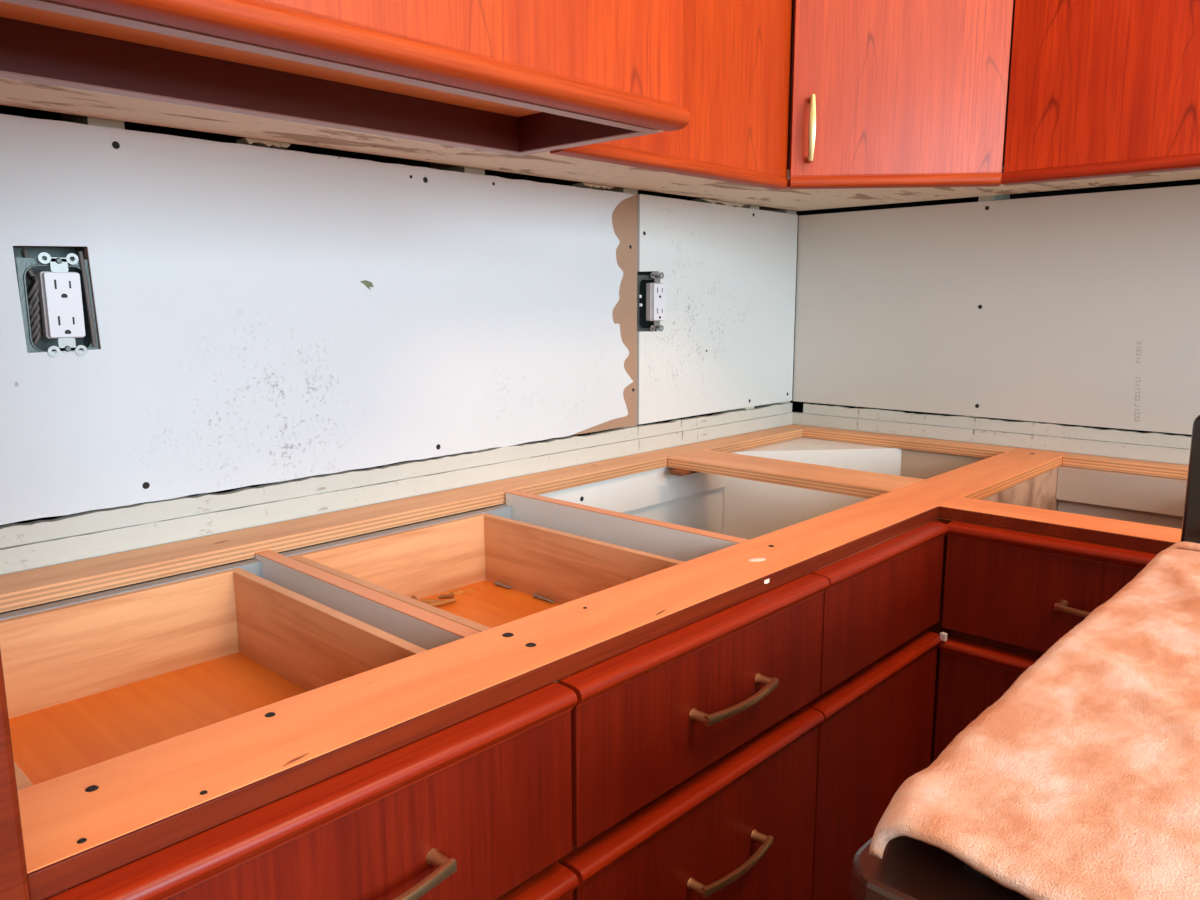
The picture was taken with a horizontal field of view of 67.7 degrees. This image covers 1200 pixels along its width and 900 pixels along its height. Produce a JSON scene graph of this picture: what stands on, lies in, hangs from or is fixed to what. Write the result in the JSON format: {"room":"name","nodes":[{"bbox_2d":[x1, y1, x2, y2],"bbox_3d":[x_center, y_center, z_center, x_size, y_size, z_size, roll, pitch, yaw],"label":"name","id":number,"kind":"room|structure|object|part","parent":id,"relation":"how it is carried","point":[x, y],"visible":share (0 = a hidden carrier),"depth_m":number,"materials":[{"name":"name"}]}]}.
{"room":"kitchen","nodes":[
{"label":"kitchen","id":0,"kind":"room"},
{"bbox_2d":[0,105,717,525],"bbox_3d":[-1.008,-0.155,0.752,0.100,2.396,4.450,9,13,43],"label":"wall","id":1,"kind":"structure","parent":0,"point":[8,110],"depth_m":1.27,"materials":[{"name":"black"}]},
{"bbox_2d":[61,113,133,508],"bbox_3d":[-0.587,-0.650,0.988,0.086,1.500,0.038,9,13,43],"label":"trim","id":2,"kind":"structure","parent":1,"relation":"attached to","point":[72,118],"depth_m":1.01,"materials":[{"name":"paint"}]},
{"bbox_2d":[236,138,290,148],"bbox_3d":[-0.429,-0.389,1.142,0.026,0.008,0.060,9,13,43],"label":"trim","id":3,"kind":"structure","parent":1,"relation":"attached to","point":[248,141],"depth_m":1.13,"materials":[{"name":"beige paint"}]},
{"bbox_2d":[0,114,636,524],"bbox_3d":[-0.353,-0.184,1.240,0.014,0.429,1.225,9,13,43],"label":"panel","id":4,"kind":"object","parent":1,"relation":"attached to","point":[263,315],"visible":1,"depth_m":1.17,"materials":[{"name":"white paper"}]},
{"bbox_2d":[13,246,98,356],"bbox_3d":[-0.610,-0.164,0.998,0.073,0.131,0.078,9,13,43],"label":"wall outlet","id":5,"kind":"object","parent":4,"relation":"attached to","point":[54,285],"visible":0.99,"depth_m":0.98,"materials":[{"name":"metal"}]},
{"bbox_2d":[37,272,84,337],"bbox_3d":[-0.590,-0.159,0.981,0.019,0.072,0.038,9,13,43],"label":"receptacle","id":6,"kind":"object","parent":5,"relation":"attached to","point":[60,295],"depth_m":0.97,"materials":[{"name":"white plastic"}]},
{"bbox_2d":[0,0,689,159],"bbox_3d":[-0.321,-0.738,0.807,0.498,0.830,0.699,9,13,43],"label":"upper cabinet","id":7,"kind":"object","parent":1,"relation":"attached to","point":[406,79],"visible":1,"depth_m":0.82,"materials":[{"name":"cherry veneer"},{"name":"solid cherry"},{"name":"dark mahogany"}]},
{"bbox_3d":[-0.156,-0.724,0.647,0.019,0.806,0.689,9,13,43],"label":"door","id":8,"kind":"part","parent":7,"relation":"part of","materials":[{"name":"brown wood"}]},
{"bbox_2d":[0,424,791,613],"bbox_3d":[-0.953,0.619,0.726,0.012,0.876,4.100,9,13,43],"label":"baseboard","id":9,"kind":"structure","parent":1,"relation":"attached to","point":[790,424],"depth_m":1.20,"materials":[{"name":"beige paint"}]},
{"bbox_2d":[0,403,791,547],"bbox_3d":[-0.269,0.025,1.364,0.013,0.025,2.098,9,13,43],"label":"trim","id":10,"kind":"structure","parent":1,"relation":"attached to","point":[153,511],"depth_m":1.24,"materials":[{"name":"beige paint"}]},
{"bbox_2d":[0,412,792,574],"bbox_3d":[-0.268,0.051,1.369,0.016,0.028,2.100,9,13,43],"label":"trim","id":11,"kind":"structure","parent":1,"relation":"attached to","point":[71,548],"depth_m":1.24,"materials":[{"name":"beige paint"}]},
{"bbox_2d":[430,162,489,455],"bbox_3d":[-0.226,-0.714,1.366,0.086,1.500,0.040,9,13,43],"label":"trim","id":12,"kind":"structure","parent":1,"relation":"attached to","point":[438,166],"depth_m":1.39,"materials":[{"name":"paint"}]},
{"bbox_2d":[572,183,613,189],"bbox_3d":[-0.011,-0.464,1.580,0.026,0.006,0.080,9,13,43],"label":"trim","id":13,"kind":"structure","parent":1,"relation":"attached to","point":[581,185],"depth_m":1.56,"materials":[{"name":"beige paint"}]},
{"bbox_2d":[419,0,791,190],"bbox_3d":[0.024,-0.823,1.313,0.296,0.830,0.520,9,13,43],"label":"upper cabinet","id":14,"kind":"object","parent":1,"relation":"attached to","point":[736,78],"visible":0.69,"depth_m":1.34,"materials":[{"name":"red wood"}]},
{"bbox_3d":[0.125,-0.408,1.289,0.025,0.019,0.519,9,13,43],"label":"edge moulding","id":15,"kind":"part","parent":14,"relation":"part of","materials":[{"name":"brown wood"}]},
{"bbox_3d":[0.121,-0.818,1.223,0.019,0.811,0.518,9,13,43],"label":"door","id":16,"kind":"part","parent":14,"relation":"part of","materials":[{"name":"brown wood"}]},
{"bbox_2d":[589,183,637,433],"bbox_3d":[0.024,-0.759,1.628,0.086,1.500,0.040,9,13,43],"label":"trim","id":17,"kind":"structure","parent":1,"relation":"attached to","point":[615,189],"depth_m":1.65,"materials":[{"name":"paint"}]},
{"bbox_2d":[634,194,797,423],"bbox_3d":[0.258,-0.294,1.880,0.015,0.428,0.552,9,13,43],"label":"panel","id":18,"kind":"object","parent":1,"relation":"attached to","point":[725,342],"visible":1,"depth_m":1.85,"materials":[{"name":"white"}]},
{"bbox_2d":[637,271,665,331],"bbox_3d":[0.076,-0.286,1.717,0.073,0.131,0.073,9,13,43],"label":"wall outlet","id":19,"kind":"object","parent":18,"relation":"attached to","point":[651,295],"visible":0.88,"depth_m":1.71,"materials":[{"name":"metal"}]},
{"bbox_2d":[646,283,665,320],"bbox_3d":[0.108,-0.283,1.711,0.019,0.072,0.038,9,13,43],"label":"receptacle","id":20,"kind":"object","parent":19,"relation":"attached to","point":[655,292],"depth_m":1.70,"materials":[{"name":"white plastic"}]},
{"bbox_2d":[692,199,746,206],"bbox_3d":[0.249,-0.509,1.853,0.026,0.008,0.160,9,13,43],"label":"trim","id":21,"kind":"structure","parent":1,"relation":"attached to","point":[697,200],"depth_m":1.84,"materials":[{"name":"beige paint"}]},
{"bbox_2d":[714,200,758,413],"bbox_3d":[0.303,-0.808,1.921,0.086,1.500,0.035,9,13,43],"label":"trim","id":22,"kind":"structure","parent":1,"relation":"attached to","point":[747,205],"depth_m":1.97,"materials":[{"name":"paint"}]},
{"bbox_2d":[754,206,795,408],"bbox_3d":[0.406,-0.827,2.028,0.086,1.500,0.043,9,13,43],"label":"trim","id":23,"kind":"structure","parent":1,"relation":"attached to","point":[760,207],"depth_m":2.06,"materials":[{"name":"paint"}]},
{"bbox_2d":[650,0,1065,210],"bbox_3d":[0.475,-0.871,1.591,0.567,0.830,0.536,9,13,43],"label":"upper cabinet","id":24,"kind":"object","parent":1,"relation":"attached to","point":[891,101],"visible":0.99,"depth_m":1.42,"materials":[{"name":"red wood"}]},
{"bbox_3d":[0.338,-0.514,1.428,0.012,0.104,0.026,1,9,5],"label":"handle","id":25,"kind":"part","parent":24,"relation":"part of","materials":[{"name":"gold metal"}]},
{"bbox_3d":[0.477,-0.436,1.450,0.333,0.019,0.025,1,9,5],"label":"edge moulding","id":26,"kind":"part","parent":24,"relation":"part of","materials":[{"name":"brown wood"}]},
{"bbox_3d":[0.475,-0.846,1.385,0.332,0.811,0.019,1,9,5],"label":"door","id":27,"kind":"part","parent":24,"relation":"part of","materials":[{"name":"brown wood"}]},
{"bbox_2d":[790,179,1199,435],"bbox_3d":[1.649,-0.233,1.162,3.500,2.396,0.100,9,13,43],"label":"wall","id":28,"kind":"structure","parent":0,"point":[796,406],"depth_m":1.88,"materials":[{"name":"black"}]},
{"bbox_2d":[794,424,1183,509],"bbox_3d":[1.590,0.540,1.150,3.100,0.876,0.012,9,13,43],"label":"baseboard","id":29,"kind":"structure","parent":28,"relation":"attached to","point":[794,424],"depth_m":1.79,"materials":[{"name":"beige paint"}]},
{"bbox_2d":[969,194,1009,418],"bbox_3d":[0.793,-0.783,1.756,0.030,1.500,0.086,9,13,43],"label":"trim","id":30,"kind":"structure","parent":28,"relation":"attached to","point":[1007,196],"depth_m":1.78,"materials":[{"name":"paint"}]},
{"bbox_2d":[793,412,1189,464],"bbox_3d":[1.115,0.022,1.513,1.796,0.028,0.016,9,13,43],"label":"trim","id":31,"kind":"structure","parent":28,"relation":"attached to","point":[1031,441],"depth_m":1.79,"materials":[{"name":"beige paint"}]},
{"bbox_2d":[793,185,1199,434],"bbox_3d":[1.078,-0.233,1.507,1.699,0.428,0.014,9,13,43],"label":"panel","id":32,"kind":"object","parent":28,"relation":"attached to","point":[1074,309],"visible":1,"depth_m":1.75,"materials":[{"name":"white"}]},
{"bbox_2d":[803,403,1191,448],"bbox_3d":[1.125,-0.002,1.500,1.770,0.024,0.013,9,13,43],"label":"trim","id":33,"kind":"structure","parent":28,"relation":"attached to","point":[1025,427],"depth_m":1.78,"materials":[{"name":"beige paint"}]},
{"bbox_2d":[1002,0,1199,189],"bbox_3d":[1.163,-0.790,1.091,1.134,0.830,0.330,9,13,43],"label":"upper cabinet","id":34,"kind":"object","parent":28,"relation":"attached to","point":[1102,93],"visible":1,"depth_m":1.32,"materials":[{"name":"red wood"}]},
{"bbox_3d":[0.815,-0.408,1.276,0.460,0.019,0.025,9,13,43],"label":"edge moulding","id":35,"kind":"part","parent":34,"relation":"part of","materials":[{"name":"brown wood"}]},
{"bbox_3d":[0.197,1.232,-0.163,3.500,0.050,4.450,9,13,43],"label":"floor","id":36,"kind":"structure","parent":0,"visible":0},
{"bbox_2d":[0,649,29,899],"bbox_3d":[-0.527,-0.080,0.595,0.630,2.296,0.045,9,13,43],"label":"panel","id":37,"kind":"object","parent":36,"relation":"on","point":[14,885],"visible":1,"depth_m":0.43,"materials":[{"name":"brown wood"}]},
{"bbox_2d":[0,550,578,899],"bbox_3d":[-0.351,0.602,0.853,0.630,0.864,0.396,9,13,43],"label":"base cabinet","id":38,"kind":"object","parent":36,"relation":"on","point":[479,806],"visible":0.82,"depth_m":0.73,"materials":[{"name":"red wood"}]},
{"bbox_3d":[-0.537,0.215,0.965,0.016,0.120,0.360,9,13,43],"label":"rail","id":39,"kind":"part","parent":38,"relation":"part of","materials":[{"name":"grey wood"}]},
{"bbox_3d":[-0.357,0.287,0.792,0.476,0.006,0.300,9,13,43],"label":"drawer","id":40,"kind":"part","parent":38,"relation":"part of","materials":[{"name":"brown wood"}]},
{"bbox_3d":[-0.156,0.222,0.587,0.026,0.018,0.375,9,13,43],"label":"edge moulding","id":41,"kind":"part","parent":38,"relation":"part of","materials":[{"name":"brown wood"}]},
{"bbox_3d":[-0.158,0.292,0.601,0.019,0.125,0.374,9,13,43],"label":"drawer","id":42,"kind":"part","parent":38,"relation":"part of","materials":[{"name":"brown wood"}]},
{"bbox_3d":[-0.240,0.528,0.997,0.579,0.763,0.018,9,13,43],"label":"panel","id":43,"kind":"part","parent":38,"relation":"part of","materials":[{"name":"brown wood"}]},
{"bbox_3d":[-0.145,0.294,0.580,0.029,0.012,0.122,9,13,43],"label":"handle","id":44,"kind":"part","parent":38,"relation":"part of","materials":[{"name":"brown metal"}]},
{"bbox_3d":[-0.163,0.578,0.658,0.002,0.739,0.376,9,13,43],"label":"frame","id":45,"kind":"part","parent":38,"relation":"part of","materials":[{"name":"brown wood"}]},
{"bbox_3d":[-0.155,0.381,0.614,0.026,0.018,0.375,9,13,43],"label":"edge moulding","id":46,"kind":"part","parent":38,"relation":"part of","materials":[{"name":"brown wood"}]},
{"bbox_3d":[-0.157,0.524,0.640,0.019,0.274,0.374,9,13,43],"label":"drawer","id":47,"kind":"part","parent":38,"relation":"part of","materials":[{"name":"brown wood"}]},
{"bbox_2d":[279,490,829,899],"bbox_3d":[-0.083,0.549,1.132,0.630,0.876,0.419,9,13,43],"label":"base cabinet","id":48,"kind":"object","parent":36,"relation":"on","point":[694,746],"visible":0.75,"depth_m":0.94,"materials":[{"name":"red wood"}]},
{"bbox_3d":[-0.271,0.167,1.244,0.016,0.120,0.380,9,13,43],"label":"rail","id":49,"kind":"part","parent":48,"relation":"part of","materials":[{"name":"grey wood"}]},
{"bbox_2d":[421,599,439,602],"bbox_3d":[-0.232,0.207,1.222,0.026,0.008,0.008,-2,10,-8],"label":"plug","id":50,"kind":"object","parent":48,"relation":"in","point":[422,600],"visible":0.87,"depth_m":1.22,"materials":[{"name":"brown wood"}]},
{"bbox_2d":[426,598,456,606],"bbox_3d":[-0.216,0.208,1.216,0.044,0.008,0.008,-7,12,-36],"label":"plug","id":51,"kind":"object","parent":48,"relation":"in","point":[452,600],"visible":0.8,"depth_m":1.21,"materials":[{"name":"brown wood"}]},
{"bbox_2d":[438,592,453,598],"bbox_3d":[-0.213,0.204,1.236,0.013,0.012,0.023,9,13,43],"label":"screw","id":52,"kind":"object","parent":48,"relation":"on","point":[451,595],"visible":0.99,"depth_m":1.24,"materials":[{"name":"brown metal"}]},
{"bbox_2d":[423,585,495,598],"bbox_3d":[-0.201,0.202,1.277,0.050,0.001,0.109,9,13,43],"label":"sawdust","id":53,"kind":"object","parent":48,"relation":"on","point":[457,592],"visible":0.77,"depth_m":1.27,"materials":[{"name":"orange wood"}]},
{"bbox_3d":[-0.096,0.240,1.066,0.476,0.006,0.290,9,13,43],"label":"drawer","id":54,"kind":"part","parent":48,"relation":"part of","materials":[{"name":"brown wood"}]},
{"bbox_2d":[495,581,511,588],"bbox_3d":[-0.140,0.196,1.292,0.031,0.007,0.007,9,13,43],"label":"screw","id":55,"kind":"object","parent":48,"relation":"on","point":[497,583],"visible":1,"depth_m":1.29,"materials":[{"name":"metal"}]},
{"bbox_3d":[-0.096,0.193,1.058,0.500,0.107,0.314,9,13,43],"label":"drawer","id":56,"kind":"part","parent":48,"relation":"part of","materials":[{"name":"brown wood"}]},
{"bbox_2d":[533,593,553,602],"bbox_3d":[-0.076,0.205,1.235,0.040,0.007,0.007,9,13,43],"label":"screw","id":57,"kind":"object","parent":48,"relation":"on","point":[535,595],"visible":1,"depth_m":1.24,"materials":[{"name":"metal"}]},
{"bbox_3d":[0.035,0.473,1.284,0.579,0.775,0.019,9,13,43],"label":"panel","id":58,"kind":"part","parent":48,"relation":"part of","materials":[{"name":"brown wood"}]},
{"bbox_3d":[0.110,0.529,0.944,0.002,0.739,0.419,9,13,43],"label":"frame","id":59,"kind":"part","parent":48,"relation":"part of","materials":[{"name":"brown wood"}]},
{"bbox_3d":[0.113,0.333,0.894,0.026,0.018,0.397,9,13,43],"label":"edge moulding","id":60,"kind":"part","parent":48,"relation":"part of","materials":[{"name":"brown wood"}]},
{"bbox_3d":[0.112,0.174,0.868,0.026,0.018,0.397,9,13,43],"label":"edge moulding","id":61,"kind":"part","parent":48,"relation":"part of","materials":[{"name":"brown wood"}]},
{"bbox_3d":[0.111,0.477,0.921,0.019,0.274,0.396,9,13,43],"label":"drawer","id":62,"kind":"part","parent":48,"relation":"part of","materials":[{"name":"brown wood"}]},
{"bbox_3d":[0.110,0.244,0.882,0.019,0.125,0.396,9,13,43],"label":"drawer","id":63,"kind":"part","parent":48,"relation":"part of","materials":[{"name":"brown wood"}]},
{"bbox_3d":[0.137,0.418,0.903,0.029,0.012,0.122,9,13,43],"label":"handle","id":64,"kind":"part","parent":48,"relation":"part of","materials":[{"name":"brown metal"}]},
{"bbox_3d":[0.136,0.244,0.874,0.029,0.012,0.122,9,13,43],"label":"handle","id":65,"kind":"part","parent":48,"relation":"part of","materials":[{"name":"brown metal"}]},
{"bbox_2d":[540,424,1060,899],"bbox_3d":[0.359,0.464,1.630,0.632,0.876,0.958,9,13,43],"label":"base cabinet","id":66,"kind":"object","parent":36,"relation":"on","point":[881,601],"depth_m":1.21,"materials":[{"name":"red wood"}]},
{"bbox_2d":[0,427,802,612],"bbox_3d":[-0.131,0.061,1.447,0.078,0.019,1.682,9,13,43],"label":"rail","id":67,"kind":"object","parent":66,"relation":"on","point":[32,587],"visible":0.83,"depth_m":1.16,"materials":[{"name":"brown wood"}]},
{"bbox_2d":[17,448,1068,899],"bbox_3d":[0.268,0.115,1.115,0.098,0.019,1.738,9,13,43],"label":"rail","id":68,"kind":"object","parent":66,"relation":"on","point":[80,826],"visible":0.99,"depth_m":0.66,"materials":[{"name":"brown wood"}]},
{"bbox_3d":[0.051,0.076,1.631,0.016,0.068,0.597,9,13,43],"label":"rail","id":69,"kind":"part","parent":66,"relation":"part of","materials":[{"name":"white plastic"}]},
{"bbox_3d":[0.046,0.413,1.701,0.012,0.756,0.610,9,13,43],"label":"panel","id":70,"kind":"part","parent":66,"relation":"part of","materials":[{"name":"white plastic"}]},
{"bbox_2d":[668,450,924,498],"bbox_3d":[0.321,0.045,1.562,0.443,0.026,0.142,9,13,43],"label":"rail","id":71,"kind":"object","parent":66,"relation":"attached to","point":[857,483],"visible":0.78,"depth_m":1.54,"materials":[{"name":"brown wood"}]},
{"bbox_3d":[0.363,0.289,1.157,0.026,0.018,0.329,9,13,43],"label":"edge moulding","id":72,"kind":"part","parent":66,"relation":"part of","materials":[{"name":"brown wood"}]},
{"bbox_3d":[0.362,0.580,1.208,0.019,0.574,0.328,9,13,43],"label":"door","id":73,"kind":"part","parent":66,"relation":"part of","materials":[{"name":"brown wood"}]},
{"bbox_3d":[0.368,0.483,1.215,0.002,0.739,0.334,9,13,43],"label":"frame","id":74,"kind":"part","parent":66,"relation":"part of","materials":[{"name":"brown wood"}]},
{"bbox_3d":[0.363,0.130,1.131,0.026,0.018,0.329,9,13,43],"label":"edge moulding","id":75,"kind":"part","parent":66,"relation":"part of","materials":[{"name":"brown wood"}]},
{"bbox_3d":[0.361,0.200,1.145,0.019,0.125,0.328,9,13,43],"label":"false drawer","id":76,"kind":"part","parent":66,"relation":"part of","materials":[{"name":"brown wood"}]},
{"bbox_3d":[0.622,-0.020,1.925,0.510,0.018,0.055,9,13,43],"label":"plywood rail","id":77,"kind":"part","parent":66,"relation":"part of","materials":[{"name":"brown wood"}]},
{"bbox_3d":[0.670,0.428,1.541,0.010,0.738,0.559,9,13,43],"label":"panel","id":78,"kind":"part","parent":66,"relation":"part of","materials":[{"name":"brown wood"}]},
{"bbox_2d":[850,415,1199,899],"bbox_3d":[0.646,0.562,0.502,0.774,1.050,0.817,9,13,43],"label":"range","id":79,"kind":"object","parent":36,"relation":"on","point":[909,868],"visible":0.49,"depth_m":0.45,"materials":[{"name":"black metal"}]},
{"bbox_2d":[850,836,1029,899],"bbox_3d":[0.662,0.215,0.463,0.774,0.020,0.763,9,13,43],"label":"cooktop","id":80,"kind":"object","parent":79,"relation":"in","point":[909,868],"depth_m":0.44,"materials":[{"name":"brown"}]},
{"bbox_2d":[869,541,1199,899],"bbox_3d":[0.628,0.211,0.463,0.726,0.087,0.706,9,13,43],"label":"blanket","id":81,"kind":"object","parent":79,"relation":"on","point":[1081,781],"visible":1,"depth_m":0.48,"materials":[{"name":"fabric"}]},
{"bbox_2d":[930,453,1188,764],"bbox_3d":[0.797,0.496,1.428,0.440,0.876,0.655,9,13,43],"label":"base cabinet","id":82,"kind":"object","parent":36,"relation":"on","point":[1007,597],"depth_m":1.22,"materials":[{"name":"wood"}]},
{"bbox_2d":[940,632,946,640],"bbox_3d":[0.485,0.264,1.262,0.007,0.011,0.009,-7,11,-34],"label":"bumper cover","id":83,"kind":"object","parent":82,"relation":"attached to","point":[943,635],"visible":1,"depth_m":1.26,"materials":[{"name":"white plastic"}]},
{"bbox_3d":[0.591,0.579,1.236,0.270,0.566,0.019,9,13,43],"label":"door","id":84,"kind":"part","parent":82,"relation":"part of","materials":[{"name":"brown wood"}]},
{"bbox_3d":[0.591,0.479,1.235,0.294,0.739,0.002,9,13,43],"label":"frame","id":85,"kind":"part","parent":82,"relation":"part of","materials":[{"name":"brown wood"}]},
{"bbox_3d":[0.587,0.292,1.186,0.270,0.018,0.026,9,13,43],"label":"edge moulding","id":86,"kind":"part","parent":82,"relation":"part of","materials":[{"name":"brown wood"}]},
{"bbox_3d":[0.589,0.199,1.173,0.270,0.134,0.019,9,13,43],"label":"drawer","id":87,"kind":"part","parent":82,"relation":"part of","materials":[{"name":"brown wood"}]},
{"bbox_3d":[0.587,0.124,1.159,0.270,0.018,0.026,9,13,43],"label":"edge moulding","id":88,"kind":"part","parent":82,"relation":"part of","materials":[{"name":"brown wood"}]},
{"bbox_3d":[0.615,0.100,1.201,0.295,0.018,0.082,9,13,43],"label":"plywood rail","id":89,"kind":"part","parent":82,"relation":"part of","materials":[{"name":"brown wood"}]},
{"bbox_3d":[0.627,0.206,1.105,0.122,0.012,0.029,9,13,43],"label":"handle","id":90,"kind":"part","parent":82,"relation":"part of","materials":[{"name":"brown metal"}]},
{"bbox_3d":[0.960,0.076,1.583,0.276,0.060,0.016,9,13,43],"label":"rail","id":91,"kind":"part","parent":82,"relation":"part of","materials":[{"name":"wood"}]},
{"bbox_3d":[0.979,0.419,1.645,0.296,0.756,0.015,9,13,43],"label":"panel","id":92,"kind":"part","parent":82,"relation":"part of","materials":[{"name":"plastic"}]},
{"bbox_3d":[1.024,0.039,1.561,0.390,0.018,0.042,9,13,43],"label":"plywood rail","id":93,"kind":"part","parent":82,"relation":"part of","materials":[{"name":"brown wood"}]}
]}

